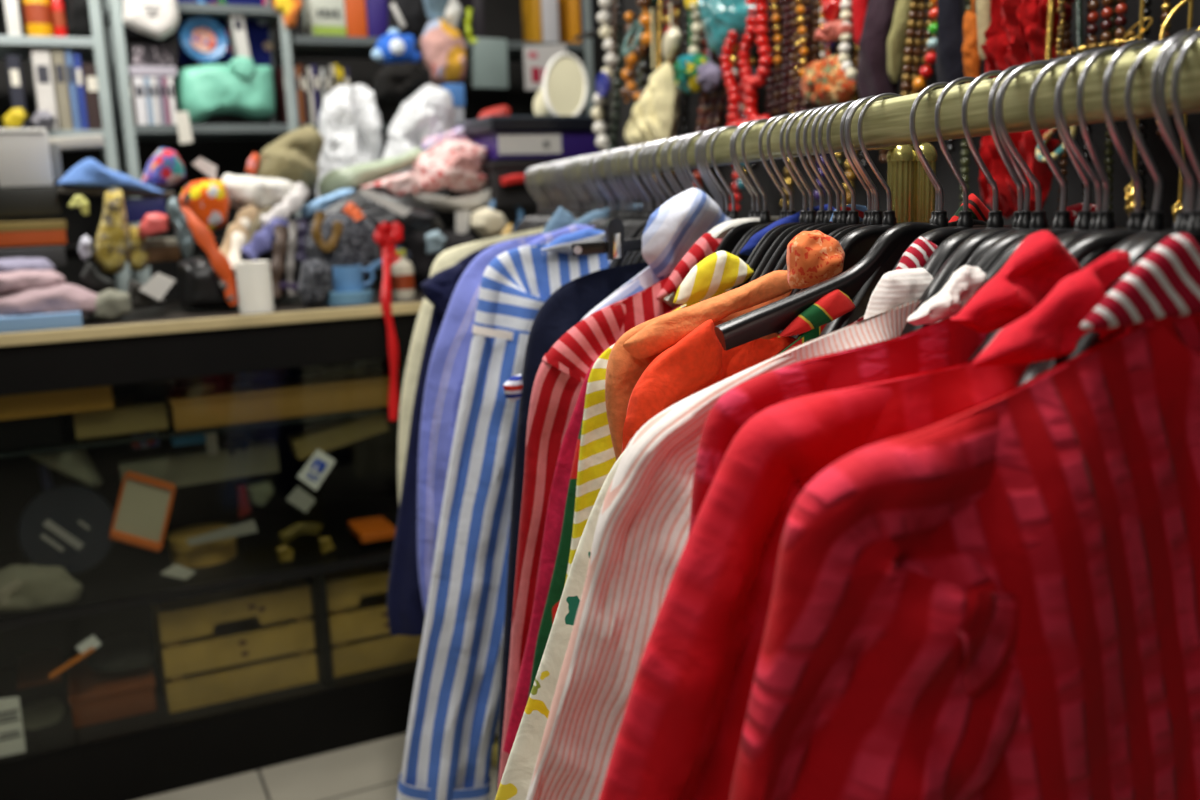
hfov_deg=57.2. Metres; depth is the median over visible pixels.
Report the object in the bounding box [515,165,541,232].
clothes hanger
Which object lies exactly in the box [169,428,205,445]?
packet
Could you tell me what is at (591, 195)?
clothes hanger
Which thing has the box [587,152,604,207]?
clothes hanger
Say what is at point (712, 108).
necklace
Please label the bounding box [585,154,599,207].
clothes hanger
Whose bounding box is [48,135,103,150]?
slab
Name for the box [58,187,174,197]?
tray
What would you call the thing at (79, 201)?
pale brooch
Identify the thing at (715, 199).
clothes hanger
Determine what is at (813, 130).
clothes hanger
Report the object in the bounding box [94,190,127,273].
pouch
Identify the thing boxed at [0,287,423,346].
countertop
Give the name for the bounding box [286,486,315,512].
price card
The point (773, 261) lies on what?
clothes hanger
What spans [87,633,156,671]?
folded cloth
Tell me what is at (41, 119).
bundle
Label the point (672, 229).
striped shirt
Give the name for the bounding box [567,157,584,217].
clothes hanger
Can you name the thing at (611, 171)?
clothes hanger
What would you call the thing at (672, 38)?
pendant
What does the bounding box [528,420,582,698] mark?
shirt
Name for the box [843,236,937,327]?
shirt
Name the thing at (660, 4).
necklace
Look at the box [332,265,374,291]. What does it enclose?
cup
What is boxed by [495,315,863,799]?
floral blouse
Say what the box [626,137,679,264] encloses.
clothes hanger
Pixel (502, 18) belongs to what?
wall
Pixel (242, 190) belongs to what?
pile
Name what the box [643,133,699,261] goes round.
clothes hanger
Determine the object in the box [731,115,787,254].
clothes hanger
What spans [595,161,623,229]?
clothes hanger
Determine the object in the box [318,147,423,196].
sheet
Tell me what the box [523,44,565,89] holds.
brochure
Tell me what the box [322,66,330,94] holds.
book
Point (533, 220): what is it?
clothes hanger
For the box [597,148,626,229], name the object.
clothes hanger
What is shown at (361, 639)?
drawer unit
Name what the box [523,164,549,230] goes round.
clothes hanger
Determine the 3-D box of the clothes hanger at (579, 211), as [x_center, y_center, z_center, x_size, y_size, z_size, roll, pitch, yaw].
[-0.037,-0.370,2.184,0.210,0.226,0.012,-7,11,-15]
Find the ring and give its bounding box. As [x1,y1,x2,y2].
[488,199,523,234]
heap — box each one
[241,217,300,301]
[404,230,474,290]
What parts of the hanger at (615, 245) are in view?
chrome plate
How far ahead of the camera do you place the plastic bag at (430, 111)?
3.35 m
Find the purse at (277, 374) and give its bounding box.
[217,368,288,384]
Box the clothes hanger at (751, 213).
[730,123,755,217]
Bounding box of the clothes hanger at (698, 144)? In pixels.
[696,129,719,206]
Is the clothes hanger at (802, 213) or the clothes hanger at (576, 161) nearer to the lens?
the clothes hanger at (802, 213)
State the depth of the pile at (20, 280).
2.42 m
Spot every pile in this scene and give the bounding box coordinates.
[0,258,54,272]
[0,270,64,295]
[0,283,96,315]
[221,173,309,225]
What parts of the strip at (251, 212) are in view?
cloth strip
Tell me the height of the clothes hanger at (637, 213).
0.220 m
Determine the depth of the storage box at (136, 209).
2.80 m
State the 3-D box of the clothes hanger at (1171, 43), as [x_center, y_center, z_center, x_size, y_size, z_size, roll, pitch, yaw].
[0.353,-0.104,0.651,0.204,0.222,0.028,-5,11,-14]
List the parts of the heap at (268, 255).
cloth strip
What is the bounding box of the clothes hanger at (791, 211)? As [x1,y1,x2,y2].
[735,113,795,262]
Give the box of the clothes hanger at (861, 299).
[819,87,944,336]
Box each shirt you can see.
[387,233,540,635]
[397,229,611,799]
[417,224,594,615]
[497,261,648,790]
[498,233,722,787]
[503,304,683,753]
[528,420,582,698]
[565,251,753,582]
[581,188,731,320]
[599,250,1134,799]
[688,230,1080,536]
[729,233,1199,799]
[740,204,834,255]
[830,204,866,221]
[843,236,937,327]
[948,193,989,222]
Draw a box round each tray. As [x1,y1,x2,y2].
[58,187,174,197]
[457,115,596,135]
[1022,42,1155,64]
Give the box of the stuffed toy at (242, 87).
[177,56,274,122]
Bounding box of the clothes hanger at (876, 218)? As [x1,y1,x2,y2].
[778,95,887,333]
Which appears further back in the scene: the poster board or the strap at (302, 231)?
the poster board
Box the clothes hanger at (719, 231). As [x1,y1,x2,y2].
[663,120,779,306]
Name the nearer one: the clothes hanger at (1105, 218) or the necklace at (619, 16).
the clothes hanger at (1105, 218)
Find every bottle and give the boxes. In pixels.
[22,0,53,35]
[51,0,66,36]
[391,250,414,299]
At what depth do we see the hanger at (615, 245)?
1.43 m
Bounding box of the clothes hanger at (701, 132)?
[684,131,705,192]
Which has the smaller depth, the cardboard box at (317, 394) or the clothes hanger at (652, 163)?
the clothes hanger at (652, 163)
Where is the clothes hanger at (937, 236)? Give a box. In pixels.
[892,77,986,270]
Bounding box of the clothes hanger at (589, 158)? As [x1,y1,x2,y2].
[586,158,602,208]
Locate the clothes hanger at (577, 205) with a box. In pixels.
[562,163,578,216]
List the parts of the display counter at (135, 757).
cap, cardboard strip, panel, edge trim, cap, cardboard strip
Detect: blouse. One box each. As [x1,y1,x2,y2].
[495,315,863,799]
[526,265,985,799]
[605,230,844,460]
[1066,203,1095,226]
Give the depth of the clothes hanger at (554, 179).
2.27 m
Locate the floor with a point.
(370, 770)
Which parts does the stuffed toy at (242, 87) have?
handle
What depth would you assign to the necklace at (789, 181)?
2.30 m
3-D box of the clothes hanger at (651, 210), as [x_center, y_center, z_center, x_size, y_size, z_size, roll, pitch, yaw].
[0.082,-0.288,1.712,0.209,0.225,0.012,-6,11,-15]
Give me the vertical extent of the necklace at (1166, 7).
0.404 m
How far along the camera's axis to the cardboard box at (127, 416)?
2.54 m
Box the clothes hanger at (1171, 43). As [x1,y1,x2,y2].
[1114,28,1199,335]
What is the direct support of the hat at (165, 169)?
on the tray at (61, 190)
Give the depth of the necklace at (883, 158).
2.05 m
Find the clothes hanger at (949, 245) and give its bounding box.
[923,70,1011,277]
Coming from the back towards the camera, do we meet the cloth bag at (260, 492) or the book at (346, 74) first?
the book at (346, 74)
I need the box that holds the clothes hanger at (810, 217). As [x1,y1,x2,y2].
[735,109,815,288]
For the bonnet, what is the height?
0.075 m
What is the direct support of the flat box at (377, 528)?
on the display counter at (135, 757)
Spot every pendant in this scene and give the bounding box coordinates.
[662,2,681,59]
[684,0,697,9]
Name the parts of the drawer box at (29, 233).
lid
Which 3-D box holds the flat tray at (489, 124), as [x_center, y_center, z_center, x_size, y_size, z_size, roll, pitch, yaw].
[-0.211,-0.804,3.236,0.340,0.040,0.288,-7,11,-25]
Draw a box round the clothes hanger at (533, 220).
[524,166,551,230]
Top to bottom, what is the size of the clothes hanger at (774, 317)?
0.207 m
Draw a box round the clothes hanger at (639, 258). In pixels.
[633,135,683,263]
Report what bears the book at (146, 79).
on the shelving at (129, 133)
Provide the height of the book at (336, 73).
0.199 m
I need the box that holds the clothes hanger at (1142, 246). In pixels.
[1035,32,1199,376]
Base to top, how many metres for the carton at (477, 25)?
0.175 m
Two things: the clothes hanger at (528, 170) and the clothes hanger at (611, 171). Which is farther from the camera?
the clothes hanger at (528, 170)
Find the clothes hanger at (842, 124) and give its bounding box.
[775,97,871,334]
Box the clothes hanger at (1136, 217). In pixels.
[1079,40,1172,269]
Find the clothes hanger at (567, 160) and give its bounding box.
[562,160,576,215]
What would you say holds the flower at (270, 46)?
on the poster board
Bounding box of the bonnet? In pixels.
[412,188,490,211]
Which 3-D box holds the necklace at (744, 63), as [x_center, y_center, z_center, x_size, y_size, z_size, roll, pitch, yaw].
[0.297,-0.740,2.349,0.035,0.333,0.109,-9,12,-34]
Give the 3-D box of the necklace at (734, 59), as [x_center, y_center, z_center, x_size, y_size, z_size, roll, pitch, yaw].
[0.290,-0.753,2.376,0.024,0.315,0.048,-7,11,-25]
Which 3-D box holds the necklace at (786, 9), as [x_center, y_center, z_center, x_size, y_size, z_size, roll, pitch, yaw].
[0.380,-0.740,2.259,0.017,0.299,0.032,-7,11,-25]
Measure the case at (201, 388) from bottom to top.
0.044 m
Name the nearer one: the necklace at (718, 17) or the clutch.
the necklace at (718, 17)
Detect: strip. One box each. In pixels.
[219,204,262,272]
[245,205,274,244]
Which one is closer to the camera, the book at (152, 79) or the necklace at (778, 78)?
the necklace at (778, 78)
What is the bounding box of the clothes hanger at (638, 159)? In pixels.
[624,142,658,237]
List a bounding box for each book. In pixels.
[5,55,28,127]
[31,50,58,129]
[51,49,72,129]
[64,50,80,129]
[72,54,88,129]
[81,64,102,129]
[129,78,136,124]
[132,77,147,124]
[144,77,153,124]
[150,77,159,124]
[156,77,165,124]
[162,77,170,124]
[167,77,176,124]
[226,14,250,57]
[273,66,287,123]
[293,64,306,123]
[293,68,298,123]
[294,67,301,124]
[302,0,346,35]
[302,68,310,123]
[306,67,314,123]
[309,65,319,123]
[315,64,322,111]
[320,68,325,98]
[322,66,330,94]
[328,65,334,90]
[333,64,338,86]
[338,68,343,84]
[342,67,349,84]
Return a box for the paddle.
[17,465,114,574]
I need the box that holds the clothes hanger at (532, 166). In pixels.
[513,166,539,232]
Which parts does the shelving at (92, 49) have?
post, post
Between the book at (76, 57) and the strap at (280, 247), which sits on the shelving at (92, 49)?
the book at (76, 57)
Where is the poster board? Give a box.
[177,0,272,65]
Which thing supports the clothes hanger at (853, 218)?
hanging from the clothes rack
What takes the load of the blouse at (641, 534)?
hanging from the clothes hanger at (957, 259)
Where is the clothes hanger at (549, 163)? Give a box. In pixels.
[529,163,556,229]
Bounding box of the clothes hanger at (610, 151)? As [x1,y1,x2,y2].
[594,151,620,225]
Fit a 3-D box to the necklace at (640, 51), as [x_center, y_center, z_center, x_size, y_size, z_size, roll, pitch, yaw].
[0.088,-0.991,2.740,0.036,0.473,0.150,-7,11,-25]
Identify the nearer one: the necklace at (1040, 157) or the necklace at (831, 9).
the necklace at (1040, 157)
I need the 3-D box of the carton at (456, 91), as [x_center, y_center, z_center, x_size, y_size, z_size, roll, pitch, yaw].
[-0.483,-0.938,3.553,0.058,0.149,0.128,-7,11,-25]
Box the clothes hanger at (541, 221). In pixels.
[535,166,561,228]
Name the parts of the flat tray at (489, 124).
lid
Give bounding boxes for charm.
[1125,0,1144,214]
[1171,0,1193,221]
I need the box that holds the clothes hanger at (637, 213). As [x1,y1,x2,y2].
[620,146,639,221]
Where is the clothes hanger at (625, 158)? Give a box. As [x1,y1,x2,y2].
[623,144,644,222]
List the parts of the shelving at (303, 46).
post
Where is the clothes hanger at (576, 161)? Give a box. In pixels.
[572,155,589,218]
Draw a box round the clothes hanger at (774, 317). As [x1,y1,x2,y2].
[714,82,986,350]
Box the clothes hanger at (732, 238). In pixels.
[714,119,774,252]
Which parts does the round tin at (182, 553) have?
lid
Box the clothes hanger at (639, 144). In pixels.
[623,144,647,224]
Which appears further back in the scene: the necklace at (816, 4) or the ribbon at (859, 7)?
the necklace at (816, 4)
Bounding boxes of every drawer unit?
[151,577,317,712]
[325,562,421,677]
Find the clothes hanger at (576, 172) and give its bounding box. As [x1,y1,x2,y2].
[575,155,593,219]
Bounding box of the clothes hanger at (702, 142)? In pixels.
[699,128,725,211]
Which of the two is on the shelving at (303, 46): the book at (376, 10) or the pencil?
the book at (376, 10)
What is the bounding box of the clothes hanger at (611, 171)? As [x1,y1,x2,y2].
[600,147,629,230]
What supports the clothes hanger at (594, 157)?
hanging from the clothes rack
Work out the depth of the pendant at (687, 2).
2.50 m
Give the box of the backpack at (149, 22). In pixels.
[122,0,179,44]
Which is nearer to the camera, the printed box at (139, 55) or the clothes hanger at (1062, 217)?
the clothes hanger at (1062, 217)
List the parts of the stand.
hanging rod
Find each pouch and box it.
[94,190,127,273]
[127,224,149,270]
[138,213,167,237]
[179,179,229,230]
[298,259,330,306]
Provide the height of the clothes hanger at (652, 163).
0.226 m
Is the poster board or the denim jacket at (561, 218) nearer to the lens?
the denim jacket at (561, 218)
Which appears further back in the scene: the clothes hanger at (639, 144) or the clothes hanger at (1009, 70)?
the clothes hanger at (639, 144)
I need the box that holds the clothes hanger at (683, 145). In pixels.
[680,133,695,187]
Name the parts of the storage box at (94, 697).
lid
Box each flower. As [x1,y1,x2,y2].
[263,41,272,50]
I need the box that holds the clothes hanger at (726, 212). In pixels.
[703,127,730,216]
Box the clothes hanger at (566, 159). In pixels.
[557,159,572,213]
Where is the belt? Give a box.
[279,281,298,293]
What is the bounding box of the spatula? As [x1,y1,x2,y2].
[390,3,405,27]
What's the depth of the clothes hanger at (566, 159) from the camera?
2.23 m
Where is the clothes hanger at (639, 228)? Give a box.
[610,140,667,267]
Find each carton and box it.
[439,84,464,129]
[463,0,484,39]
[522,0,541,41]
[540,0,558,42]
[557,0,580,42]
[579,0,592,43]
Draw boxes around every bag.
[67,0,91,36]
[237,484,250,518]
[247,479,273,506]
[301,210,378,291]
[315,84,382,213]
[378,84,454,211]
[388,0,425,39]
[420,19,465,84]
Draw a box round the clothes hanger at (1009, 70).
[988,65,1051,226]
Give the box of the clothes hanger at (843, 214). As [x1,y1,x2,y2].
[773,102,847,270]
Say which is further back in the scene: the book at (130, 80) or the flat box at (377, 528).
the book at (130, 80)
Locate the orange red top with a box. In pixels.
[622,319,793,452]
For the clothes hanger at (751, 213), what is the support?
hanging from the clothes rack
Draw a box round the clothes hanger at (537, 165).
[517,165,544,231]
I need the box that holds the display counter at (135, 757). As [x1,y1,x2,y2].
[0,287,423,799]
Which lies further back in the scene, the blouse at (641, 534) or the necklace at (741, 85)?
the necklace at (741, 85)
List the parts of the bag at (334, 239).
trim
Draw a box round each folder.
[0,311,82,332]
[471,37,507,88]
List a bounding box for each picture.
[528,52,536,57]
[531,67,540,82]
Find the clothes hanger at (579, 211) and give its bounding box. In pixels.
[563,157,581,216]
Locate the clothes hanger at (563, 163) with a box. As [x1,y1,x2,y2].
[559,158,574,214]
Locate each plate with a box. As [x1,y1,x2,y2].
[180,16,226,61]
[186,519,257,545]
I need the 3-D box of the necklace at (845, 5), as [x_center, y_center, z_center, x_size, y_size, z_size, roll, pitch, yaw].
[0.457,-0.723,2.030,0.023,0.262,0.045,-7,11,-25]
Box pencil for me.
[49,634,101,678]
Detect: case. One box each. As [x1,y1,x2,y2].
[184,384,215,395]
[320,366,364,377]
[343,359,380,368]
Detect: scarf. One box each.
[166,197,193,259]
[360,172,418,196]
[411,139,487,193]
[421,121,471,149]
[857,0,898,102]
[887,0,917,82]
[936,0,965,88]
[962,0,981,82]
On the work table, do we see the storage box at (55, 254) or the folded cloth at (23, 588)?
the storage box at (55, 254)
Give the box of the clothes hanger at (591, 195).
[576,157,596,220]
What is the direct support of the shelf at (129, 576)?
attached to the display counter at (135, 757)
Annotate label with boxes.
[358,188,410,216]
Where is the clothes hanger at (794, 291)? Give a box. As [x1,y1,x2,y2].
[790,98,878,294]
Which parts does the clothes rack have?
rail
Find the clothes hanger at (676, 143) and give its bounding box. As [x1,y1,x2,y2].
[641,134,688,261]
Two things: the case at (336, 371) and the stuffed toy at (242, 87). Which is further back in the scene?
the stuffed toy at (242, 87)
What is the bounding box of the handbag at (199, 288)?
[178,207,238,308]
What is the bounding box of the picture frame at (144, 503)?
[109,471,175,552]
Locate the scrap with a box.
[88,289,132,320]
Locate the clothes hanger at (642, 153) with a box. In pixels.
[608,141,661,267]
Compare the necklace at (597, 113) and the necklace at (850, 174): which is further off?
the necklace at (597, 113)
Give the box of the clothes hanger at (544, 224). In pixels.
[541,166,566,226]
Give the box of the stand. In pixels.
[573,0,1199,228]
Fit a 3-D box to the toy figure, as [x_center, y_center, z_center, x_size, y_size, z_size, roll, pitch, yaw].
[-0.953,-0.648,3.020,0.040,0.062,0.049,-7,11,-25]
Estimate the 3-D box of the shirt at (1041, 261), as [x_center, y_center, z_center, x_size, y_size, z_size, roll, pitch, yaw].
[0.345,0.249,0.789,0.737,0.741,0.103,-5,11,-13]
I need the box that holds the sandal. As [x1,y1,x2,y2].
[478,105,510,118]
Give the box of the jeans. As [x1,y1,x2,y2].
[57,158,164,193]
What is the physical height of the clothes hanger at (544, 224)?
0.224 m
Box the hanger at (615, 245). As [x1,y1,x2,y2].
[571,134,701,259]
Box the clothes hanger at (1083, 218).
[953,56,1091,315]
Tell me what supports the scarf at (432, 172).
on the bonnet
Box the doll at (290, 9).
[273,0,302,28]
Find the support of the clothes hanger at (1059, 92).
hanging from the clothes rack
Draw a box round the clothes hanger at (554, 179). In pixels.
[553,160,568,210]
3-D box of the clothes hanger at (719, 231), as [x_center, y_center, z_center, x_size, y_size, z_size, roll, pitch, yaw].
[0.189,-0.221,1.292,0.261,0.218,0.034,-6,11,-13]
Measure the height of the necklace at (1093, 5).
0.267 m
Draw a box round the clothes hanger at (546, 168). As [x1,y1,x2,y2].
[531,162,558,229]
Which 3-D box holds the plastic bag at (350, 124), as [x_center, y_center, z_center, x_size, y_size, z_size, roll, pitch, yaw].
[-0.781,-0.752,3.454,0.219,0.468,0.272,-11,14,-41]
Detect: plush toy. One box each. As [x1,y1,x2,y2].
[3,108,27,127]
[371,28,420,63]
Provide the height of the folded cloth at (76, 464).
0.122 m
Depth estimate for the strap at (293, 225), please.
2.72 m
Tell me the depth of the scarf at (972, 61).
1.76 m
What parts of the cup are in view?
handle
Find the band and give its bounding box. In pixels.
[279,522,322,543]
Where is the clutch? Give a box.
[358,205,444,247]
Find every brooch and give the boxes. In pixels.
[68,195,88,214]
[276,545,293,561]
[318,536,334,553]
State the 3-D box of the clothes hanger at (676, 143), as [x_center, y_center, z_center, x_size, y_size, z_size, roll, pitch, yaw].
[0.130,-0.255,1.518,0.206,0.221,0.012,-5,11,-14]
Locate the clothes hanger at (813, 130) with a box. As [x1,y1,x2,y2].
[776,103,840,265]
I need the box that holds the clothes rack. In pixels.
[491,38,1199,765]
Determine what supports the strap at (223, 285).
on the handbag at (199, 288)
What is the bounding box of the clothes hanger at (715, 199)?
[695,131,716,202]
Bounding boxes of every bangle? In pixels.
[622,13,643,56]
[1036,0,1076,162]
[1123,0,1152,42]
[1159,0,1199,40]
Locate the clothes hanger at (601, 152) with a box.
[591,152,608,206]
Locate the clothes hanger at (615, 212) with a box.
[590,150,617,225]
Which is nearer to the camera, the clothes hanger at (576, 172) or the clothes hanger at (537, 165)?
the clothes hanger at (576, 172)
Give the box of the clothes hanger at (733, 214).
[669,125,738,275]
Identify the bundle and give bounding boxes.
[31,110,55,127]
[423,0,461,28]
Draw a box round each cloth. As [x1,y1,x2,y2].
[0,564,82,612]
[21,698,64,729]
[24,441,102,488]
[80,261,116,288]
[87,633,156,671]
[127,280,166,308]
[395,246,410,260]
[425,230,446,253]
[445,152,480,180]
[500,174,524,185]
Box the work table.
[64,224,515,258]
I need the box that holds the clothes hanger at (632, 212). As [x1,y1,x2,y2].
[603,146,634,231]
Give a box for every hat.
[141,148,184,188]
[255,125,323,189]
[374,62,430,103]
[533,53,587,115]
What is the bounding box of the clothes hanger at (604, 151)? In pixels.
[587,151,610,224]
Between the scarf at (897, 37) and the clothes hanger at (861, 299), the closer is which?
the clothes hanger at (861, 299)
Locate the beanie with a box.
[470,207,507,237]
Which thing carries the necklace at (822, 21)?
hanging from the stand
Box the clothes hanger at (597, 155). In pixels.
[593,155,609,208]
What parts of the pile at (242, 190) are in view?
cloth strip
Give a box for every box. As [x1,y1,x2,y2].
[0,128,62,188]
[0,187,60,216]
[0,220,66,246]
[0,244,66,265]
[0,385,113,419]
[0,414,62,449]
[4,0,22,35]
[67,655,156,727]
[73,395,167,438]
[124,198,165,222]
[126,237,180,262]
[128,45,176,66]
[128,66,176,80]
[167,369,389,430]
[205,428,217,456]
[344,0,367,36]
[348,516,395,542]
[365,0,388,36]
[462,159,595,206]
[469,131,599,161]
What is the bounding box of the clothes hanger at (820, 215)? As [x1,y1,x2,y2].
[749,107,824,281]
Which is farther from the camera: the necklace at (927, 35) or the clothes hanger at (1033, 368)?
the necklace at (927, 35)
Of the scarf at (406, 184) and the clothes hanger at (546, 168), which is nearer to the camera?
the clothes hanger at (546, 168)
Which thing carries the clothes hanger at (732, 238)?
hanging from the clothes rack
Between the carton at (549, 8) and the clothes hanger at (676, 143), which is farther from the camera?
the carton at (549, 8)
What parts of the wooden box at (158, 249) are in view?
lid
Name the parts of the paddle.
handle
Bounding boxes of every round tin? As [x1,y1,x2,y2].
[167,523,236,567]
[323,289,372,304]
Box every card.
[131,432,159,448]
[139,272,175,300]
[160,564,194,579]
[192,157,216,179]
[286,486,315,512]
[297,449,335,490]
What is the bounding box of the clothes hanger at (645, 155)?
[627,140,664,238]
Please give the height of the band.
0.050 m
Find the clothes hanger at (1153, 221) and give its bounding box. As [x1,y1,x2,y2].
[968,37,1172,360]
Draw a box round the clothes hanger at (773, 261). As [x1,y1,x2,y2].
[759,105,833,277]
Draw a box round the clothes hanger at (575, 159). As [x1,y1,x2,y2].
[569,156,586,217]
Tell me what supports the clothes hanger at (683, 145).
hanging from the clothes rack
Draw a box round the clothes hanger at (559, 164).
[557,164,571,212]
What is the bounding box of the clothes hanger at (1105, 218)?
[1057,47,1120,247]
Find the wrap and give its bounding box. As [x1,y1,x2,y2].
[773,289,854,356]
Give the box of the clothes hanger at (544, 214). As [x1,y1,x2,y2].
[519,164,546,231]
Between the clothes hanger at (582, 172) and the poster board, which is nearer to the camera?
the clothes hanger at (582, 172)
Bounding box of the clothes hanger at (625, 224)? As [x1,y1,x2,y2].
[624,144,649,226]
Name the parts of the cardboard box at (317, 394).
lid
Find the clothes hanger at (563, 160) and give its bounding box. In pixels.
[544,160,570,226]
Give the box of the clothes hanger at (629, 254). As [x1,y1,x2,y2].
[620,138,673,265]
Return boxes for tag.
[175,111,192,143]
[456,210,469,233]
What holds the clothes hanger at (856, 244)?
hanging from the clothes rack
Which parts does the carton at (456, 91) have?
lid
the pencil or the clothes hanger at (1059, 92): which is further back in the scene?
the pencil
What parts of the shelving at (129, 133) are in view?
post, post, post, post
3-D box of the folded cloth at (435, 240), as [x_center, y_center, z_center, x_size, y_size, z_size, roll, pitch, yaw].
[-0.448,-0.428,2.982,0.058,0.062,0.073,-7,11,-25]
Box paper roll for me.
[235,260,273,312]
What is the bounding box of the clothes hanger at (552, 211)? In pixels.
[528,163,553,229]
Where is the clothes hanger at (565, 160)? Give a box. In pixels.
[559,160,573,213]
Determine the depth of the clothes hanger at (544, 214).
2.51 m
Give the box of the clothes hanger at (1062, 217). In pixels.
[930,56,1076,324]
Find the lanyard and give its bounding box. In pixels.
[465,7,476,43]
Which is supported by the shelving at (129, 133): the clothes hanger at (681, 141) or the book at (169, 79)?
the book at (169, 79)
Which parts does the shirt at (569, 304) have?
striped trim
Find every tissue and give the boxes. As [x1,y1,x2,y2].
[78,235,91,259]
[300,189,354,218]
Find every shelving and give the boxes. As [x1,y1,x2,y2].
[0,0,130,292]
[103,0,304,284]
[276,0,597,209]
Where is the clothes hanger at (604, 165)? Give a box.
[595,149,622,227]
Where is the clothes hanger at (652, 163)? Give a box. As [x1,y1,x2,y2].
[651,138,671,198]
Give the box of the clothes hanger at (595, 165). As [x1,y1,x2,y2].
[588,151,613,225]
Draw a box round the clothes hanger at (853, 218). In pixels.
[782,100,862,269]
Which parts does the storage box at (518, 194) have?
lid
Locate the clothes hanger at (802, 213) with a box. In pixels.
[731,111,807,289]
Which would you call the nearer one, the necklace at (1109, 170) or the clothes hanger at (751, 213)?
the clothes hanger at (751, 213)
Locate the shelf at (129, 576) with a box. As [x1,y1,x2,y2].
[0,493,398,618]
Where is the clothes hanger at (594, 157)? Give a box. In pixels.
[589,157,602,207]
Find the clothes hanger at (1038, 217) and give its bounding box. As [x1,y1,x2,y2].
[928,61,1073,325]
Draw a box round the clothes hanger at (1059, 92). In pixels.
[985,48,1126,338]
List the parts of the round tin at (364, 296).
lid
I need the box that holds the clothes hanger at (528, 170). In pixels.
[514,170,539,232]
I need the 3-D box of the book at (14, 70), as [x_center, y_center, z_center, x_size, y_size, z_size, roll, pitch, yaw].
[-1.821,-0.953,3.442,0.038,0.224,0.161,-7,11,-25]
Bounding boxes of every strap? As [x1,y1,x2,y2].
[215,272,234,300]
[270,224,287,298]
[286,221,297,295]
[293,217,308,261]
[367,259,382,273]
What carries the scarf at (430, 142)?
on the scarf at (432, 172)
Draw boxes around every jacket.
[398,227,544,503]
[541,204,641,233]
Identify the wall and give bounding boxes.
[0,0,612,301]
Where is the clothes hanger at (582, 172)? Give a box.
[581,153,599,209]
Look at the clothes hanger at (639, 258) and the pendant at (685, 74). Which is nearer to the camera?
the clothes hanger at (639, 258)
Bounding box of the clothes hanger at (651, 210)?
[624,142,653,231]
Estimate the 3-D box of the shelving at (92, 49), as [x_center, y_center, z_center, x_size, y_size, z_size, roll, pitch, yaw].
[-2.125,-0.375,3.477,1.168,2.350,0.356,-7,11,-25]
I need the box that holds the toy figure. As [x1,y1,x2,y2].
[246,153,259,175]
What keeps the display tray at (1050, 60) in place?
attached to the stand
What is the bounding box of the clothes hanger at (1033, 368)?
[1015,36,1192,386]
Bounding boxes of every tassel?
[624,9,679,145]
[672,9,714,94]
[696,47,723,91]
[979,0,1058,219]
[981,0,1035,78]
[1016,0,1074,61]
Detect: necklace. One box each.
[591,0,617,150]
[596,0,616,97]
[607,20,625,150]
[611,0,623,148]
[621,0,653,101]
[625,12,643,99]
[634,0,659,103]
[637,9,646,91]
[654,2,673,181]
[656,0,663,68]
[668,0,681,181]
[681,7,692,134]
[689,2,702,53]
[693,29,711,188]
[696,50,715,131]
[697,0,757,55]
[704,55,722,130]
[712,78,726,128]
[721,0,757,125]
[726,43,743,118]
[729,39,744,210]
[732,42,740,175]
[736,35,758,189]
[744,0,772,121]
[750,4,760,169]
[765,2,776,116]
[770,0,781,69]
[772,0,783,114]
[779,0,790,114]
[781,0,802,207]
[786,0,797,112]
[793,2,804,112]
[796,0,807,76]
[800,0,811,110]
[801,20,856,106]
[807,0,820,169]
[814,20,835,203]
[814,20,852,41]
[819,3,825,57]
[820,0,842,21]
[834,39,842,165]
[838,0,856,79]
[841,35,859,206]
[860,152,868,168]
[880,150,888,162]
[900,0,917,95]
[909,0,925,93]
[913,0,937,92]
[920,0,934,91]
[947,139,955,152]
[960,0,970,205]
[1045,0,1054,59]
[1056,0,1135,57]
[1057,0,1072,210]
[1075,0,1082,54]
[1081,0,1094,203]
[1086,0,1099,45]
[1100,0,1113,42]
[1104,0,1117,210]
[1114,0,1127,47]
[1137,0,1151,210]
[1156,0,1171,139]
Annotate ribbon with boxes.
[342,202,364,220]
[373,221,402,419]
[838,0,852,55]
[852,0,868,45]
[976,0,990,59]
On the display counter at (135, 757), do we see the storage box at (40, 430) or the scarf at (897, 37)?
the storage box at (40, 430)
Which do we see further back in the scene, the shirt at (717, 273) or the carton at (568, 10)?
the carton at (568, 10)
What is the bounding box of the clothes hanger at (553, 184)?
[539,161,565,227]
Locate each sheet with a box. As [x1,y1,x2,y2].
[0,696,25,756]
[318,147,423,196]
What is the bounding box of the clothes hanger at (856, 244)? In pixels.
[788,93,900,339]
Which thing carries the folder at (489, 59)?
on the shelving at (303, 46)
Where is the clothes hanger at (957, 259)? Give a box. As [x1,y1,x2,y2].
[900,67,1041,335]
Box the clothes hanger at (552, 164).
[538,161,563,227]
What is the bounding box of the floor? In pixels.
[137,718,498,799]
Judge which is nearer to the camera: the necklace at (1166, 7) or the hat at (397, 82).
the necklace at (1166, 7)

